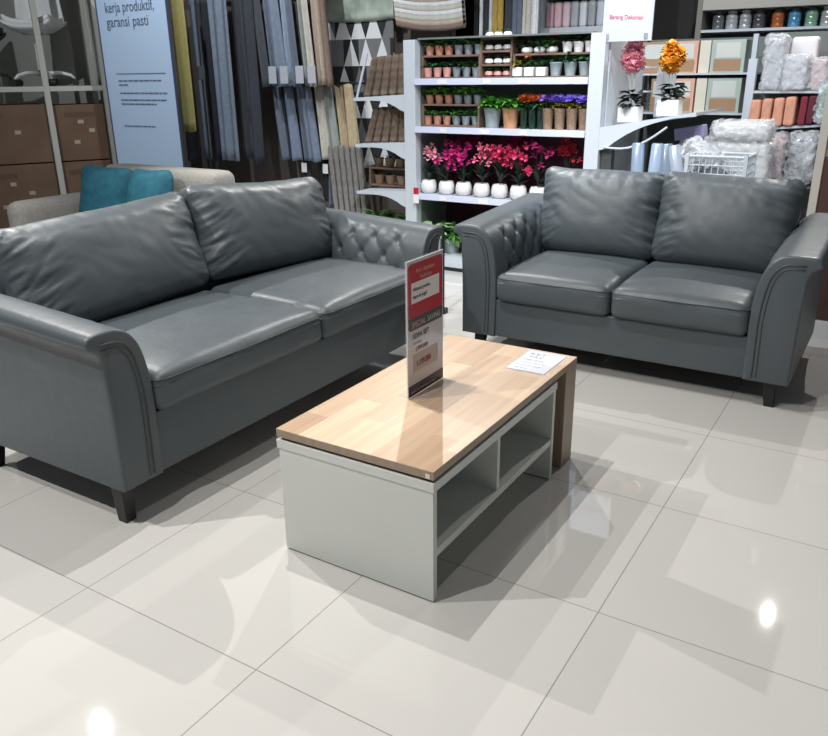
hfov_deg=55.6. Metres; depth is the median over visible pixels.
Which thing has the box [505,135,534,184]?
flower spray
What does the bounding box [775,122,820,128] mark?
shelf
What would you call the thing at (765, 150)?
bag
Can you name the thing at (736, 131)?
bag
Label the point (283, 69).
label card
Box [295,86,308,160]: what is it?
curtain
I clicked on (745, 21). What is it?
jar
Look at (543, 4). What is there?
wall shelf unit
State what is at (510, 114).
potted plant
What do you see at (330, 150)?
roll
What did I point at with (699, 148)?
cloth bundle
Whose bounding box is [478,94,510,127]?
potted plant
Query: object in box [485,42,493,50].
potted plant
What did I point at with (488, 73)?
potted plant
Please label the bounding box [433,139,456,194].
potted orchid
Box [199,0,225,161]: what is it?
curtain
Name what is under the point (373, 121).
roll
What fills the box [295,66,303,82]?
label card
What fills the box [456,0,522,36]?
wall
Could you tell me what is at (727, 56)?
boxed item
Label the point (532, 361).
sheet
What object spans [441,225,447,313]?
pole stand
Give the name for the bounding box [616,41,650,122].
potted flower
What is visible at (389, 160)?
potted plant
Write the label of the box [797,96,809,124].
textile
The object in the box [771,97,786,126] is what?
textile
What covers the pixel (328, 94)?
curtain
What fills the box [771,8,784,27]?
jar
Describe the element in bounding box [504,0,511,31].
scarf
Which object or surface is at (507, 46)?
potted plant
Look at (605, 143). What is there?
shelving
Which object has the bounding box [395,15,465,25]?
draped cloth
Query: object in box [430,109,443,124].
potted plant
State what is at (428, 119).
potted plant
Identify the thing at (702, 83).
boxed item
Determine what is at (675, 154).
roll
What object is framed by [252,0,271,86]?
curtain
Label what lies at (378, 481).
coffee table
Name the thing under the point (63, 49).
wall
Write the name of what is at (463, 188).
potted orchid
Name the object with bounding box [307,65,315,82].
label card
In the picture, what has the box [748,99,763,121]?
textile
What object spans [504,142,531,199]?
potted orchid
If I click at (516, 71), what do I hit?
potted plant
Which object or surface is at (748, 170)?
wire basket
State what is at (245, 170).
wall
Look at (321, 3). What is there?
curtain
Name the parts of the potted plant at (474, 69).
pot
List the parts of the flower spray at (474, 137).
stem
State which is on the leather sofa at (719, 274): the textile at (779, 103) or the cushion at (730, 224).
the cushion at (730, 224)
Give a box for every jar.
[712,11,724,29]
[725,10,738,28]
[739,9,751,28]
[752,9,765,27]
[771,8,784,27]
[787,7,801,26]
[804,6,818,25]
[820,6,827,25]
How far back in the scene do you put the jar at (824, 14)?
5.47 m
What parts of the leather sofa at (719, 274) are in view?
leg, arm, leg, arm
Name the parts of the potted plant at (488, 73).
pot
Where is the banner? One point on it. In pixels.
(135, 35)
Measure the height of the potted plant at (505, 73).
0.050 m
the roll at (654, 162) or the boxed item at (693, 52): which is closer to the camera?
the roll at (654, 162)
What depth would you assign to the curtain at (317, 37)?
6.11 m
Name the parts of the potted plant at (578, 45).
pot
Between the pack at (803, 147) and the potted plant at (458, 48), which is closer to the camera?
the pack at (803, 147)
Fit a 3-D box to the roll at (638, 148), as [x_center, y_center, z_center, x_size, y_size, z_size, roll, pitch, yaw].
[1.294,-1.167,4.552,0.079,0.270,0.072,7,22,19]
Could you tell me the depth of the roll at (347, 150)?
6.48 m
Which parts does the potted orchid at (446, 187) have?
pot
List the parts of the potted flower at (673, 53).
pot, stem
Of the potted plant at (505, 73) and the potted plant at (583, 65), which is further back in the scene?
the potted plant at (505, 73)
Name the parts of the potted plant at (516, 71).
pot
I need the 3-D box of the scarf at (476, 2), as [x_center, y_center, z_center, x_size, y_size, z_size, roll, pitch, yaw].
[0.479,-2.748,6.056,0.037,0.748,0.030,12,24,30]
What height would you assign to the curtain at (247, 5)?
1.563 m
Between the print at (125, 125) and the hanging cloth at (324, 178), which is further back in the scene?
the hanging cloth at (324, 178)
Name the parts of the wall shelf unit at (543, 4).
panel, rail, shelf, panel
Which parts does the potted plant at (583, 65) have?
pot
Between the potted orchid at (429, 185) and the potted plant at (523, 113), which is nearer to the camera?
the potted plant at (523, 113)
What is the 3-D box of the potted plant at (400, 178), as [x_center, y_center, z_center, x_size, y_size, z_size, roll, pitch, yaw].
[-0.091,-1.369,5.684,0.076,0.084,0.080,12,24,30]
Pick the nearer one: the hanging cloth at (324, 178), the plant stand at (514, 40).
the plant stand at (514, 40)
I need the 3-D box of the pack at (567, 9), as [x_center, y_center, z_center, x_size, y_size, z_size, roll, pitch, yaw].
[1.226,-2.764,6.155,0.064,0.186,0.212,12,24,30]
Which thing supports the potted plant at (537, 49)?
on the plant stand at (516, 57)
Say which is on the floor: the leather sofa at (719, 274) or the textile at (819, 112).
the leather sofa at (719, 274)
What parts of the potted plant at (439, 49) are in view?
pot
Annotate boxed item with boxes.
[643,42,667,73]
[649,78,656,111]
[674,78,696,111]
[677,41,700,72]
[693,78,708,111]
[698,40,712,72]
[705,78,745,112]
[709,39,752,72]
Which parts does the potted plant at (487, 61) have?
pot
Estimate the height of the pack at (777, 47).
0.336 m
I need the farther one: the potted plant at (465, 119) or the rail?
the rail
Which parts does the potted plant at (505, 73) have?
pot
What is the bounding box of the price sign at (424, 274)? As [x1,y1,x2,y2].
[406,249,442,398]
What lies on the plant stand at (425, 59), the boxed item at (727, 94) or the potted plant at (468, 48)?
the potted plant at (468, 48)
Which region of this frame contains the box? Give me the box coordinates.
[674,124,707,140]
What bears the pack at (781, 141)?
on the rack at (752, 70)
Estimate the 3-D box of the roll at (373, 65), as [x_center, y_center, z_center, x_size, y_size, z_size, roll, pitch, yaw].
[-0.291,-2.021,5.455,0.129,0.260,0.090,12,24,30]
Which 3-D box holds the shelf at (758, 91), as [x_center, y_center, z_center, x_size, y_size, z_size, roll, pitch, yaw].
[2.399,-1.678,4.765,0.580,0.013,0.350,12,24,30]
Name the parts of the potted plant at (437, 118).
pot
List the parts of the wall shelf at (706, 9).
panel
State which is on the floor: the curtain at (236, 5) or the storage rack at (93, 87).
the storage rack at (93, 87)
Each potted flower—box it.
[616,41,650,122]
[653,39,689,115]
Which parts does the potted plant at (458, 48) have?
pot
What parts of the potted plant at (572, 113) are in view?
flower, pot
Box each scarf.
[474,0,478,35]
[479,0,482,35]
[483,0,488,35]
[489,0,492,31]
[492,0,503,33]
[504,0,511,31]
[512,0,521,33]
[522,0,531,33]
[530,0,538,33]
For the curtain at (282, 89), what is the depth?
6.71 m
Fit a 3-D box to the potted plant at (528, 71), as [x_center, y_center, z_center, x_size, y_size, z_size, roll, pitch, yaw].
[0.713,-1.864,4.828,0.126,0.131,0.106,2,21,8]
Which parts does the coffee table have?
panel, panel, leg panel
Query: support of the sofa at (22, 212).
on the floor
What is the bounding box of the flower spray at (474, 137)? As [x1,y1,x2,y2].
[454,134,483,182]
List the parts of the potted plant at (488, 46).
pot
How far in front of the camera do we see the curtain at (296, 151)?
6.66 m
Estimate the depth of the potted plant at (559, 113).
4.80 m
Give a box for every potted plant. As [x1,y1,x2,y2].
[360,209,397,217]
[374,154,383,166]
[374,171,384,183]
[385,155,394,167]
[385,172,394,183]
[395,212,405,219]
[396,156,404,167]
[396,173,404,184]
[421,62,432,76]
[422,87,436,103]
[422,221,453,249]
[423,40,436,55]
[424,110,432,124]
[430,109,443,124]
[431,62,443,76]
[431,87,443,103]
[434,39,446,54]
[439,110,451,124]
[440,221,460,252]
[441,61,454,76]
[441,87,454,103]
[442,39,454,54]
[450,108,463,124]
[451,39,465,54]
[451,61,463,76]
[453,87,465,103]
[457,108,472,124]
[459,59,472,76]
[461,86,475,103]
[463,38,475,54]
[467,110,484,125]
[469,87,486,103]
[470,38,487,53]
[470,60,478,76]
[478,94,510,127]
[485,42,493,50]
[485,54,493,63]
[485,68,493,76]
[493,55,502,63]
[493,68,501,75]
[494,28,504,34]
[494,41,503,49]
[496,96,525,128]
[502,68,509,75]
[503,29,512,34]
[503,41,510,49]
[503,55,509,63]
[510,58,526,75]
[517,38,537,53]
[517,93,532,128]
[523,55,539,75]
[524,94,540,128]
[532,94,550,128]
[533,39,548,52]
[535,58,549,75]
[537,94,556,129]
[542,32,561,52]
[545,53,568,75]
[549,93,569,129]
[557,35,575,51]
[560,51,579,75]
[562,94,580,129]
[573,34,587,51]
[573,94,587,130]
[574,54,589,75]
[582,34,590,51]
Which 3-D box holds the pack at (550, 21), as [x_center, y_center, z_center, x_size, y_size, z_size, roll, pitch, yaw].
[1.110,-2.788,6.223,0.064,0.186,0.212,12,24,30]
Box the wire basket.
[684,152,756,176]
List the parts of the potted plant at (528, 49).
pot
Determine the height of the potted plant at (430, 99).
0.108 m
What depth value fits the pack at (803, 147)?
4.67 m
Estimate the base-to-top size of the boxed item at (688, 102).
0.220 m
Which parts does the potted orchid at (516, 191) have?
stem, pot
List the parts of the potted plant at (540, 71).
pot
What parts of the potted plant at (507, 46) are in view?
pot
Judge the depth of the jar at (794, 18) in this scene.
5.57 m
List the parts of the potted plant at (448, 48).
pot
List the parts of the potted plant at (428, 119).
pot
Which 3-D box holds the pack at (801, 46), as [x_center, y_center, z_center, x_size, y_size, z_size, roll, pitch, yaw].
[2.354,-1.841,4.751,0.152,0.301,0.103,12,24,30]
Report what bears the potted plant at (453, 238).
on the shelving at (605, 143)
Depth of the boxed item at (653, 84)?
5.49 m
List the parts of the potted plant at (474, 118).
pot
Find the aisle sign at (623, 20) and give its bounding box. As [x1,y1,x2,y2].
[603,0,654,41]
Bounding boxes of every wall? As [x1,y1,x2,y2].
[0,0,112,193]
[167,0,455,217]
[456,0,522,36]
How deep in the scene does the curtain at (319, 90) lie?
6.52 m
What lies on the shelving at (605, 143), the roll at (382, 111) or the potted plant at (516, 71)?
the roll at (382, 111)
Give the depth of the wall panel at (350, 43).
6.35 m
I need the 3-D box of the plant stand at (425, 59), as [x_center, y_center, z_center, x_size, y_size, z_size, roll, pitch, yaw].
[0.256,-1.960,5.115,0.432,0.145,0.080,12,24,30]
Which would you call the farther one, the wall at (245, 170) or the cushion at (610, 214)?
the wall at (245, 170)
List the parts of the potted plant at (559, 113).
flower, pot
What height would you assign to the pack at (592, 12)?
0.186 m
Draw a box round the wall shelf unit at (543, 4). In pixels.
[538,0,647,141]
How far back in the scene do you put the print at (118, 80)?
6.01 m
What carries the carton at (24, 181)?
on the storage rack at (93, 87)
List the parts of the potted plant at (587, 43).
pot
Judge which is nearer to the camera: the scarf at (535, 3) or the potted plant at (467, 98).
the potted plant at (467, 98)
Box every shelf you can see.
[10,85,99,86]
[437,430,550,555]
[694,0,827,96]
[753,90,818,92]
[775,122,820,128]
[781,179,811,188]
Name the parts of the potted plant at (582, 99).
flower, pot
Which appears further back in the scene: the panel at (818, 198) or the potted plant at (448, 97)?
the potted plant at (448, 97)
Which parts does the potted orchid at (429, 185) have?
pot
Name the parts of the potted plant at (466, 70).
pot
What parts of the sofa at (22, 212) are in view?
arm, backrest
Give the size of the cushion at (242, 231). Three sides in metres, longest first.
0.784 x 0.397 x 0.249 m
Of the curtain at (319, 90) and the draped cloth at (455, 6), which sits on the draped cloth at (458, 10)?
the draped cloth at (455, 6)
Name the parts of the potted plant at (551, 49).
pot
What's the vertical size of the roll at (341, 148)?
0.740 m
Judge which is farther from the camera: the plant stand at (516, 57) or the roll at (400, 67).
the roll at (400, 67)
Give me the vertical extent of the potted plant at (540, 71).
0.103 m
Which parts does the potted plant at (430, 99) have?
pot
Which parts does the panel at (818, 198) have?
post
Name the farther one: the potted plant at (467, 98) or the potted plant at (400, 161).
the potted plant at (400, 161)
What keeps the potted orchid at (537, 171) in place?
on the shelving at (605, 143)
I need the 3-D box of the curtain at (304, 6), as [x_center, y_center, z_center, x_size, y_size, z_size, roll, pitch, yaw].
[-0.820,-2.665,6.060,0.140,0.938,0.050,12,24,30]
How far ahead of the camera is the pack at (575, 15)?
6.05 m
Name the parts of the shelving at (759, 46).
shelf, shelf, post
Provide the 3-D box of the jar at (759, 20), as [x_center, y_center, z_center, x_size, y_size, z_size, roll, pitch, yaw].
[2.514,-2.542,5.713,0.086,0.138,0.085,12,24,30]
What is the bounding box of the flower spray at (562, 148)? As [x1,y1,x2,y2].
[555,137,582,168]
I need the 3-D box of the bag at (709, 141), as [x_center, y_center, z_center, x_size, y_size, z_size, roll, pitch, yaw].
[1.699,-1.289,4.689,0.276,0.217,0.276,12,24,30]
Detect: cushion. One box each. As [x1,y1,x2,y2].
[0,191,209,321]
[79,165,132,211]
[97,290,320,409]
[127,169,173,201]
[178,176,332,281]
[211,257,405,337]
[497,250,648,315]
[540,166,665,260]
[611,261,762,335]
[651,171,806,272]
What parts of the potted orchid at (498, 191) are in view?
pot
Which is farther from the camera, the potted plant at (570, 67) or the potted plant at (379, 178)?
the potted plant at (379, 178)
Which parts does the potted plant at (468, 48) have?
pot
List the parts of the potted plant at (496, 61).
pot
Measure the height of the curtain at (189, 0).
1.543 m
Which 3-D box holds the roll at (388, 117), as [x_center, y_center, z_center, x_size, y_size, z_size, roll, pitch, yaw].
[-0.180,-1.706,5.500,0.098,0.240,0.090,12,24,30]
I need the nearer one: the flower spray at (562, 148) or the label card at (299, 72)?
the flower spray at (562, 148)
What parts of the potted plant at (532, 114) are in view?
flower, pot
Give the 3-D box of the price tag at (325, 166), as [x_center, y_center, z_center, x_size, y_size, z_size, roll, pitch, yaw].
[-0.753,-1.693,6.672,0.056,0.080,0.004,12,24,30]
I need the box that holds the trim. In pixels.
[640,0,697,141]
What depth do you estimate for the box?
4.59 m
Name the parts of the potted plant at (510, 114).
pot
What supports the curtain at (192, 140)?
hanging from the rail
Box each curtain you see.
[183,0,200,160]
[189,0,212,158]
[190,0,211,156]
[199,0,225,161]
[207,0,239,160]
[231,0,253,158]
[241,0,264,164]
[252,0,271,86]
[262,0,276,85]
[268,0,288,86]
[271,86,289,159]
[280,0,292,85]
[281,86,291,159]
[283,86,302,160]
[284,0,300,86]
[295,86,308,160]
[297,0,309,85]
[300,84,321,161]
[301,0,316,86]
[310,0,325,85]
[314,85,329,159]
[318,0,333,86]
[323,85,339,155]
[334,85,348,146]
[343,84,360,149]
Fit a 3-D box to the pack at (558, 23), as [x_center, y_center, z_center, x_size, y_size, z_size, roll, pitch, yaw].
[1.168,-2.776,6.189,0.064,0.186,0.212,12,24,30]
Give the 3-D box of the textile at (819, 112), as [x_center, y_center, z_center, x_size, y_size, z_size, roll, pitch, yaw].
[2.445,-1.565,4.627,0.186,0.246,0.233,12,24,30]
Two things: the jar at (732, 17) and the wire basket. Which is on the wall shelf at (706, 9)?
the jar at (732, 17)
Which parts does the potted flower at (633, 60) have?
pot, stem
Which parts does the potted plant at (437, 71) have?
pot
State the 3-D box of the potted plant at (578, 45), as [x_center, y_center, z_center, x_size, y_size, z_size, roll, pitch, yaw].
[0.979,-1.924,4.655,0.122,0.099,0.107,-2,20,-3]
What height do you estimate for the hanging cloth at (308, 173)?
0.328 m
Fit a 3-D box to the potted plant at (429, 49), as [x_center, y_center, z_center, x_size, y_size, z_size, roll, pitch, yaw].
[0.103,-2.106,5.150,0.115,0.107,0.122,12,24,30]
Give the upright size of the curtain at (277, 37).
0.938 m
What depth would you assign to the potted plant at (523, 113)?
4.92 m
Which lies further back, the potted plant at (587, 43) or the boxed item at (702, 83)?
the boxed item at (702, 83)
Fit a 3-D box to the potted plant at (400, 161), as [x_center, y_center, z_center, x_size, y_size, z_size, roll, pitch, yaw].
[-0.092,-1.482,5.643,0.076,0.084,0.080,12,24,30]
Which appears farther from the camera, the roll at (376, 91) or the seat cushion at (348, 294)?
the roll at (376, 91)
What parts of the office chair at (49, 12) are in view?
arm, seat, backrest, arm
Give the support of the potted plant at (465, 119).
on the crate at (481, 117)
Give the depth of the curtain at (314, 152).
6.55 m
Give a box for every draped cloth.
[393,0,463,6]
[394,0,464,10]
[394,5,464,15]
[395,10,465,20]
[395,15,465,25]
[396,20,465,30]
[404,0,449,1]
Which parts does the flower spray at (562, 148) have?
stem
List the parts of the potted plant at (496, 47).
pot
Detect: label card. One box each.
[268,66,276,83]
[279,66,288,83]
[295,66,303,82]
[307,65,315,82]
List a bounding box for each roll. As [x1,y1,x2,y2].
[328,145,339,209]
[333,145,344,209]
[339,146,350,210]
[345,146,355,211]
[351,146,361,212]
[356,147,367,213]
[363,57,378,96]
[365,107,380,142]
[372,56,385,95]
[373,107,386,142]
[380,55,392,95]
[381,106,393,141]
[389,54,399,94]
[390,106,399,141]
[397,53,403,94]
[398,110,404,141]
[631,142,644,171]
[648,143,662,171]
[659,143,672,174]
[669,144,683,171]
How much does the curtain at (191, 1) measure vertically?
1.523 m
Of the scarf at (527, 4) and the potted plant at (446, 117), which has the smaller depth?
the potted plant at (446, 117)
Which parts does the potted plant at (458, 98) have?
pot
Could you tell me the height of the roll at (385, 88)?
0.260 m
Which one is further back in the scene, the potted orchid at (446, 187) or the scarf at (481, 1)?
the scarf at (481, 1)
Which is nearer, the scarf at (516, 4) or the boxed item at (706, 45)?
the boxed item at (706, 45)
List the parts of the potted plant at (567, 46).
pot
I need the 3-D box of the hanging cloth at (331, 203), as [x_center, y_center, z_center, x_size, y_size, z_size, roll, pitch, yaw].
[-0.683,-1.572,6.719,0.115,0.388,0.046,12,24,30]
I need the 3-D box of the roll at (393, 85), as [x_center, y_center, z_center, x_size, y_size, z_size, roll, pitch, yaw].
[-0.129,-1.998,5.356,0.083,0.260,0.090,12,24,30]
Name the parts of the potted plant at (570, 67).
pot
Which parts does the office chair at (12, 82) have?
arm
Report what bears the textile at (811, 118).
on the rack at (752, 70)
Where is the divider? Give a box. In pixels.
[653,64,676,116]
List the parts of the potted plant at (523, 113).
flower, pot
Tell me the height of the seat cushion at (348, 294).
0.156 m
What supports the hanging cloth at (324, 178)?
hanging from the curtain at (319, 90)
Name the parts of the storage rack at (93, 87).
post, post, post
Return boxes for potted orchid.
[421,143,442,192]
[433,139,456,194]
[450,141,472,195]
[471,141,497,196]
[489,144,516,198]
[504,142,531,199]
[529,142,555,192]
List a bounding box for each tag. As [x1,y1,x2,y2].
[301,162,306,171]
[322,164,327,173]
[413,184,418,202]
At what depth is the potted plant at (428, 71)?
5.19 m
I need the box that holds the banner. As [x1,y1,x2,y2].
[94,0,184,166]
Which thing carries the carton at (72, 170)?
on the storage rack at (93, 87)
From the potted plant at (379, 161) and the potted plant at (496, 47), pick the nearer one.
the potted plant at (496, 47)
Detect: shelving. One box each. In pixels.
[353,31,722,271]
[642,34,770,171]
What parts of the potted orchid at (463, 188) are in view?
pot, stem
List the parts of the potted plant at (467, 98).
pot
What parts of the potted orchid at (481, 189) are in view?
pot, stem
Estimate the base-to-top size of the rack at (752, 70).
1.600 m
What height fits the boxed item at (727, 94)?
0.220 m
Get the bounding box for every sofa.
[0,176,442,523]
[7,163,234,227]
[454,166,827,407]
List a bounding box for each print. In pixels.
[118,80,160,81]
[120,93,166,93]
[121,99,165,100]
[122,103,156,104]
[125,125,155,126]
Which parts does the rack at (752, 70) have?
post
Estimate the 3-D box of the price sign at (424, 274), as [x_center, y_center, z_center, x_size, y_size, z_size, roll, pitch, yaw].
[0.036,-0.130,2.318,0.095,0.412,0.206,12,24,30]
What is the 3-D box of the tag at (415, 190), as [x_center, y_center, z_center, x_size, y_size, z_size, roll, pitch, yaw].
[0.015,-1.195,5.383,0.044,0.130,0.008,12,24,30]
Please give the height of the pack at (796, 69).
0.220 m
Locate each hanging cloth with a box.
[302,157,310,176]
[320,159,328,200]
[328,162,333,206]
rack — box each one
[0,0,116,228]
[741,31,827,222]
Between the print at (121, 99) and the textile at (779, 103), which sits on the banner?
the print at (121, 99)
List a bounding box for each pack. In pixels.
[546,5,555,27]
[554,4,563,27]
[563,4,571,26]
[571,3,580,26]
[579,3,588,26]
[588,2,597,25]
[596,2,603,25]
[761,36,788,90]
[767,134,788,179]
[781,56,810,90]
[785,132,818,183]
[790,36,820,89]
[810,59,827,90]
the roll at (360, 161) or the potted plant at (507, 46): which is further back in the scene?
the roll at (360, 161)
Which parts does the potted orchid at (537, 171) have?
pot, stem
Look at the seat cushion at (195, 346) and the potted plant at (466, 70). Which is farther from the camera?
the potted plant at (466, 70)
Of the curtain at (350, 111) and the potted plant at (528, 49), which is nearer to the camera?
the potted plant at (528, 49)
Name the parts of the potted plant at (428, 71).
pot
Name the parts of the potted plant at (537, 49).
pot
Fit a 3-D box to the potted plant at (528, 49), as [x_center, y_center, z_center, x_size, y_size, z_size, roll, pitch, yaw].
[0.692,-1.977,4.825,0.139,0.086,0.136,12,24,30]
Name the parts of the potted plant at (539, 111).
pot, flower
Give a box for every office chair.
[0,0,78,86]
[0,27,16,86]
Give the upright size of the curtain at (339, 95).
0.563 m
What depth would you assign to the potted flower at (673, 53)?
4.44 m
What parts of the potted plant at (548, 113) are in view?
flower, pot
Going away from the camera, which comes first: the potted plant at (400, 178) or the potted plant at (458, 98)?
the potted plant at (458, 98)
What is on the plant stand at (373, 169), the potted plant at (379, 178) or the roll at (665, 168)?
the potted plant at (379, 178)
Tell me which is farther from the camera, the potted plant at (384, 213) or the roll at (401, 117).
the potted plant at (384, 213)
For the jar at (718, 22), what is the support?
on the wall shelf at (706, 9)
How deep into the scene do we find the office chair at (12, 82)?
6.36 m
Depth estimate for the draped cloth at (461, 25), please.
5.84 m
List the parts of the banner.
edge trim, edge trim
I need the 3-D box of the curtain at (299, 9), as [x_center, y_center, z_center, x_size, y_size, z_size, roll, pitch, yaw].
[-0.861,-2.696,6.133,0.162,0.929,0.054,12,24,30]
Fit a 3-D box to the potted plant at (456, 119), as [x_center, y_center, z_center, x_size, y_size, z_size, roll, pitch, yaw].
[0.288,-1.665,5.201,0.115,0.108,0.108,-9,22,-21]
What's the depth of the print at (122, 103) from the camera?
6.08 m
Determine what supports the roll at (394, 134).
on the shelving at (605, 143)
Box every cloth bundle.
[683,141,720,167]
[699,168,727,174]
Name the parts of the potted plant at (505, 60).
pot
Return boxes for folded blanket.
[325,0,394,22]
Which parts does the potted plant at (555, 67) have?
pot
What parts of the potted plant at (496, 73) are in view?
pot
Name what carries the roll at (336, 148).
on the floor
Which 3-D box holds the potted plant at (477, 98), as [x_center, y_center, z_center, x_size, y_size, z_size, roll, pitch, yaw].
[0.415,-1.760,5.077,0.126,0.104,0.121,-13,24,-30]
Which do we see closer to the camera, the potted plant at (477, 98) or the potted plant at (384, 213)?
the potted plant at (477, 98)
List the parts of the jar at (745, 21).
lid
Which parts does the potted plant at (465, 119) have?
pot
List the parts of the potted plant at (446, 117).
pot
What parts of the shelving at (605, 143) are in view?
shelf, shelf, price rail, shelf, price rail, shelf, price rail, panel, post, panel, shelf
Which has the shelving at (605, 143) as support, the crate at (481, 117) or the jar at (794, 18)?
the crate at (481, 117)
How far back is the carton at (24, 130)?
6.43 m
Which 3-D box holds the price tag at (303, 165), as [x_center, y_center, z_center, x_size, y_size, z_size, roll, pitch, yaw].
[-0.949,-1.733,6.786,0.056,0.080,0.004,12,24,30]
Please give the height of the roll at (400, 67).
0.260 m
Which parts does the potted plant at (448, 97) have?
pot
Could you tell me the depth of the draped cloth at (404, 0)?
5.76 m
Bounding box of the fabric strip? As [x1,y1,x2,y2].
[170,0,196,131]
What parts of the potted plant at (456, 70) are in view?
pot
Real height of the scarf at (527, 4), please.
0.688 m
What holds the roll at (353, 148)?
on the floor
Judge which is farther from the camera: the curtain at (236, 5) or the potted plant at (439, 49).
the curtain at (236, 5)
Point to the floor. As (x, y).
(670, 577)
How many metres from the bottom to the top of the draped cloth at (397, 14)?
0.100 m
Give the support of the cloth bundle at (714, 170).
in the wire basket
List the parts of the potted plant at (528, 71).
pot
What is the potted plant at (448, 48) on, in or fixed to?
on the plant stand at (425, 59)
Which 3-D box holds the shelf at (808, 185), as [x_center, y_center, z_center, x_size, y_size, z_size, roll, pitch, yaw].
[2.405,-1.163,4.956,0.580,0.015,0.350,12,24,30]
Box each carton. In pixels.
[0,103,53,164]
[0,162,59,227]
[45,103,109,160]
[54,159,110,193]
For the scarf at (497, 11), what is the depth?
5.97 m
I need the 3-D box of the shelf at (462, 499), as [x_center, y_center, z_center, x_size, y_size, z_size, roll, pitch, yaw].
[0.045,0.314,2.404,0.488,0.022,0.744,12,24,30]
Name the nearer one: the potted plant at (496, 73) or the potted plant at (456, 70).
the potted plant at (496, 73)
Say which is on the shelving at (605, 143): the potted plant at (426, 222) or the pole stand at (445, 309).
the potted plant at (426, 222)
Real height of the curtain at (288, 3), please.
0.938 m
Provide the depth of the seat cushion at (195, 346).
2.68 m
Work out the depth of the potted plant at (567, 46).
4.67 m
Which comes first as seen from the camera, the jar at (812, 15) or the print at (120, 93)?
the jar at (812, 15)
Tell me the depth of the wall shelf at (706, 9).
5.75 m
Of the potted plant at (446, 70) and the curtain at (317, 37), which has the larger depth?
the curtain at (317, 37)
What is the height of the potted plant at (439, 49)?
0.108 m
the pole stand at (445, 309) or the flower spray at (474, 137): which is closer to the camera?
the pole stand at (445, 309)
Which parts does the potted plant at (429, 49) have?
pot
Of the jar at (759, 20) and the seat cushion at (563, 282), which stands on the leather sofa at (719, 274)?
the seat cushion at (563, 282)
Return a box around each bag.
[681,137,717,168]
[707,141,774,178]
[712,120,774,141]
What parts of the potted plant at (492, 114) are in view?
pot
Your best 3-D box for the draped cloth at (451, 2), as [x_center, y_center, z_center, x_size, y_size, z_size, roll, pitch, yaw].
[0.104,-2.703,5.790,0.580,0.100,0.058,12,24,30]
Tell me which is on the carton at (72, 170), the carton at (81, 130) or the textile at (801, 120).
the carton at (81, 130)
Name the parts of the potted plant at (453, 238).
pot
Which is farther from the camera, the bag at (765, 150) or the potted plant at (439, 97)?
the potted plant at (439, 97)
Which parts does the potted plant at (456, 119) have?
pot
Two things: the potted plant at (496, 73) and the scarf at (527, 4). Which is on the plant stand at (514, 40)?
the potted plant at (496, 73)
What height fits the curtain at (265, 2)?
0.929 m
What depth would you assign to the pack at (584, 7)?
6.01 m
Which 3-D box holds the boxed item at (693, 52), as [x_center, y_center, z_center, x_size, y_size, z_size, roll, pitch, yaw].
[1.902,-2.144,5.425,0.179,0.202,0.302,12,24,30]
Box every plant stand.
[369,164,404,187]
[422,54,479,78]
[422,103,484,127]
[480,37,517,77]
[513,52,589,77]
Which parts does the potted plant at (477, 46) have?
pot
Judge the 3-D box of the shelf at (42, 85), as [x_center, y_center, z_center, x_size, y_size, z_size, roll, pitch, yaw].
[-3.261,-2.318,6.505,1.295,0.024,0.455,-13,23,-29]
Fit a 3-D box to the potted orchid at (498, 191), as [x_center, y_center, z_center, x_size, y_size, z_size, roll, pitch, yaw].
[0.571,-1.288,5.123,0.190,0.352,0.137,12,24,30]
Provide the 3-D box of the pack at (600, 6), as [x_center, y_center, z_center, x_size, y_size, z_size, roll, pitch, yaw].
[1.457,-2.717,6.020,0.064,0.186,0.212,12,24,30]
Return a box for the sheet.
[507,350,565,373]
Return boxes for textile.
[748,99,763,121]
[760,98,775,122]
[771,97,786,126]
[783,96,800,125]
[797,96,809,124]
[805,95,819,123]
[816,84,827,122]
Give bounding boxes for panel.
[327,19,396,167]
[806,85,827,320]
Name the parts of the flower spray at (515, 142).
stem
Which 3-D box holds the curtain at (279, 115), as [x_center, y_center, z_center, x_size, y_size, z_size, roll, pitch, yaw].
[-1.148,-2.100,6.726,0.152,0.623,0.049,12,24,30]
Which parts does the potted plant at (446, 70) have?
pot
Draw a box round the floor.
[0,270,827,735]
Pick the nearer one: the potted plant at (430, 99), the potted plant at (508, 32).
the potted plant at (508, 32)
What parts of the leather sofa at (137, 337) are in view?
leg, arm, leg, backrest, arm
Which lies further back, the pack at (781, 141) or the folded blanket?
the folded blanket
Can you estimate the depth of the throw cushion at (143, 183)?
4.23 m
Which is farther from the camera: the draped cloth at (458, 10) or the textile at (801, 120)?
the draped cloth at (458, 10)
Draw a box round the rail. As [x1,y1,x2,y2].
[301,82,364,84]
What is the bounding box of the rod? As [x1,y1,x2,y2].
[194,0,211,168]
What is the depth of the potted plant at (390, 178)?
5.71 m
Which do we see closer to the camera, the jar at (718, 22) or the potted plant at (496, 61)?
the potted plant at (496, 61)
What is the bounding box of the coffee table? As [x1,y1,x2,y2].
[276,334,576,601]
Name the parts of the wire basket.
corner post, corner post, corner post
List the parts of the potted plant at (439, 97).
pot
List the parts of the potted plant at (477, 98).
pot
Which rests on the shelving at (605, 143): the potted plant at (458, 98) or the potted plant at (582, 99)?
the potted plant at (582, 99)
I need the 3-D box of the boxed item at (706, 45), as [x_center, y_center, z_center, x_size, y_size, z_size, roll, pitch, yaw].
[2.017,-2.121,5.359,0.069,0.202,0.300,12,24,30]

